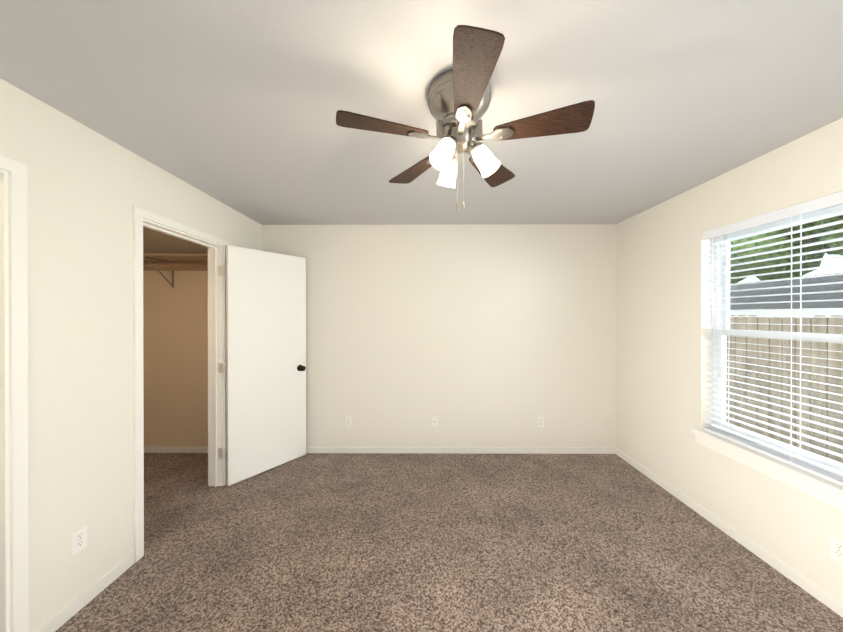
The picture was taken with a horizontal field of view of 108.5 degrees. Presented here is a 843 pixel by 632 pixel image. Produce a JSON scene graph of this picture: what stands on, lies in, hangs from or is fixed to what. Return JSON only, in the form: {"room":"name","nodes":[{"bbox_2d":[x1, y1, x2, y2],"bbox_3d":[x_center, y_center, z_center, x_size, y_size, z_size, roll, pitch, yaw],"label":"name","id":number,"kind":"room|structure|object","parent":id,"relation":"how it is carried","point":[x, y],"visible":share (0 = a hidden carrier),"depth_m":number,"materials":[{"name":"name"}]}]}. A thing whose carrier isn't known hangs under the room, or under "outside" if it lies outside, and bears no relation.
{"room":"empty bedroom","nodes":[
{"label":"empty bedroom","id":0,"kind":"room"},
{"bbox_2d":[0,78,261,631],"bbox_3d":[-1.778,0.249,1.290,0.120,2.440,3.920,0,0,0],"label":"wall","id":1,"kind":"structure","parent":0,"point":[88,189],"depth_m":1.53,"materials":[{"name":"white paint"}]},
{"bbox_2d":[0,155,28,631],"bbox_3d":[-1.780,0.411,0.865,0.152,2.119,0.898,0,0,0],"label":"door frame","id":2,"kind":"structure","parent":1,"relation":"attached to","point":[14,554],"depth_m":1.27,"materials":[{"name":"white paint"}]},
{"bbox_2d":[71,524,86,556],"bbox_3d":[-1.714,1.124,1.522,0.008,0.114,0.070,0,0,0],"label":"electrical outlet","id":3,"kind":"object","parent":1,"relation":"attached to","point":[78,540],"visible":1,"depth_m":1.51,"materials":[{"name":"white plastic"}]},
{"bbox_2d":[35,552,134,631],"bbox_3d":[-1.711,1.436,1.562,0.012,0.066,0.480,0,0,0],"label":"baseboard","id":4,"kind":"structure","parent":1,"relation":"attached to","point":[58,620],"depth_m":1.55,"materials":[{"name":"white paint"}]},
{"bbox_2d":[133,206,228,561],"bbox_3d":[-1.774,0.407,2.240,0.152,2.119,0.868,0,0,0],"label":"trim","id":5,"kind":"structure","parent":1,"relation":"attached to","point":[217,434],"depth_m":2.41,"materials":[{"name":"white paint"}]},
{"bbox_2d":[225,245,305,485],"bbox_3d":[-1.446,0.423,2.892,0.179,2.059,0.748,0,0,37],"label":"closet door","id":6,"kind":"structure","parent":1,"relation":"in","point":[265,367],"depth_m":2.83,"materials":[{"name":"white paint"}]},
{"bbox_2d":[144,453,208,536],"bbox_3d":[-2.858,1.516,2.398,2.050,0.100,1.960,0,0,0],"label":"floor","id":7,"kind":"structure","parent":0,"point":[174,483],"depth_m":2.67,"materials":[{"name":"brown carpet"}]},
{"bbox_2d":[143,224,615,446],"bbox_3d":[-0.824,0.244,3.305,6.110,2.440,0.120,0,0,0],"label":"wall","id":8,"kind":"structure","parent":0,"point":[486,335],"depth_m":3.24,"materials":[{"name":"white paint"}]},
{"bbox_2d":[143,254,207,286],"bbox_3d":[-2.795,-0.450,3.072,1.930,0.288,0.360,0,0,0],"label":"closet shelf","id":9,"kind":"object","parent":8,"relation":"attached to","point":[174,262],"visible":0.42,"depth_m":3.04,"materials":[{"name":"beige wood"}]},
{"bbox_2d":[144,446,207,452],"bbox_3d":[-2.795,1.431,3.251,1.930,0.066,0.012,0,0,0],"label":"baseboard","id":10,"kind":"structure","parent":8,"relation":"attached to","point":[147,449],"depth_m":3.24,"materials":[{"name":"white paint"}]},
{"bbox_2d":[345,416,351,426],"bbox_3d":[-0.780,1.129,3.244,0.070,0.114,0.008,0,0,0],"label":"electrical outlet","id":11,"kind":"object","parent":8,"relation":"attached to","point":[348,421],"visible":1,"depth_m":3.24,"materials":[{"name":"white plastic"}]},
{"bbox_2d":[431,416,437,426],"bbox_3d":[0.140,1.129,3.235,0.070,0.114,0.016,0,0,0],"label":"electrical outlet","id":12,"kind":"object","parent":8,"relation":"attached to","point":[434,421],"visible":1,"depth_m":3.24,"materials":[{"name":"white plastic"}]},
{"bbox_2d":[306,447,614,453],"bbox_3d":[0.160,1.431,3.238,3.740,0.066,0.012,0,0,0],"label":"baseboard","id":13,"kind":"structure","parent":8,"relation":"attached to","point":[455,450],"depth_m":3.23,"materials":[{"name":"white paint"}]},
{"bbox_2d":[537,417,543,426],"bbox_3d":[1.270,1.129,3.235,0.070,0.114,0.008,0,0,0],"label":"electrical outlet","id":14,"kind":"object","parent":8,"relation":"attached to","point":[540,421],"visible":1,"depth_m":3.23,"materials":[{"name":"white plastic"}]},
{"bbox_2d":[0,0,842,224],"bbox_3d":[-0.833,-1.021,1.282,6.110,0.100,4.160,0,0,0],"label":"ceiling","id":15,"kind":"structure","parent":0,"point":[236,105],"depth_m":1.31,"materials":[{"name":"grey paint"}]},
{"bbox_2d":[336,25,594,211],"bbox_3d":[0.161,-0.705,1.276,1.000,0.532,0.958,0,0,0],"label":"ceiling fan","id":16,"kind":"object","parent":15,"relation":"attached to","point":[459,96],"visible":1,"depth_m":1.21,"materials":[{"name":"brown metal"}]},
{"bbox_2d":[55,453,842,631],"bbox_3d":[0.192,1.519,1.284,4.060,0.100,4.160,0,0,0],"label":"floor carpet","id":17,"kind":"object","parent":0,"point":[379,542],"depth_m":1.83,"materials":[{"name":"brown carpet"}]},
{"bbox_2d":[616,118,842,601],"bbox_3d":[2.142,0.249,1.272,0.160,2.440,3.920,0,0,0],"label":"wall","id":18,"kind":"structure","parent":0,"point":[663,344],"depth_m":2.27,"materials":[{"name":"white paint"}]},
{"bbox_2d":[615,447,842,617],"bbox_3d":[2.056,1.436,1.276,0.012,0.066,3.920,0,0,0],"label":"baseboard","id":19,"kind":"structure","parent":18,"relation":"attached to","point":[820,594],"depth_m":1.90,"materials":[{"name":"white paint"}]},
{"bbox_2d":[691,203,842,509],"bbox_3d":[2.124,0.165,1.327,0.195,1.562,1.920,0,0,0],"label":"window","id":20,"kind":"structure","parent":18,"relation":"in","point":[767,334],"depth_m":1.87,"materials":[{"name":"white plastic"}]},
{"bbox_2d":[703,191,842,485],"bbox_3d":[2.100,0.114,1.327,0.070,1.457,1.822,0,0,0],"label":"window blinds","id":21,"kind":"object","parent":20,"relation":"attached to","point":[826,201],"visible":1,"depth_m":1.77,"materials":[{"name":"white plastic"}]},
{"bbox_2d":[830,534,842,563],"bbox_3d":[2.059,1.154,1.495,0.008,0.114,0.070,0,0,0],"label":"electrical outlet","id":22,"kind":"object","parent":18,"relation":"attached to","point":[836,548],"visible":1,"depth_m":1.50,"materials":[{"name":"white plastic"}]},
{"label":"outside","id":23,"kind":"structure","parent":0,"visible":0},
{"bbox_3d":[25.299,1.866,11.713,46.059,0.050,65.000,0,0,0],"label":"ground","id":24,"kind":"structure","parent":23,"visible":0},
{"bbox_2d":[730,273,746,283],"bbox_3d":[18.444,-2.471,21.429,6.525,8.571,6.230,0,0,0],"label":"tree","id":25,"kind":"object","parent":24,"relation":"on","point":[737,280],"depth_m":19.32,"materials":[{"name":"green plant"}]},
{"bbox_2d":[726,315,842,462],"bbox_3d":[4.955,0.928,2.844,0.060,1.875,25.086,0,0,0],"label":"fence","id":26,"kind":"object","parent":24,"relation":"on","point":[810,345],"depth_m":4.08,"materials":[{"name":"brown wood"}]},
{"bbox_2d":[730,226,838,280],"bbox_3d":[19.239,-2.470,16.094,6.695,8.598,5.037,0,0,0],"label":"tree","id":27,"kind":"object","parent":24,"relation":"on","point":[785,267],"depth_m":14.78,"materials":[{"name":"green plant"}]},
{"bbox_2d":[730,272,842,416],"bbox_3d":[10.547,0.372,9.275,7.620,2.950,44.800,0,0,0],"label":"neighbouring house","id":28,"kind":"structure","parent":24,"relation":"on","point":[826,296],"depth_m":6.48,"materials":[{"name":"beige"}]},
{"bbox_2d":[795,215,842,258],"bbox_3d":[18.284,-2.414,11.467,7.170,8.510,6.922,0,0,0],"label":"tree","id":29,"kind":"object","parent":24,"relation":"on","point":[830,228],"depth_m":12.52,"materials":[{"name":"green plant"}]}
]}

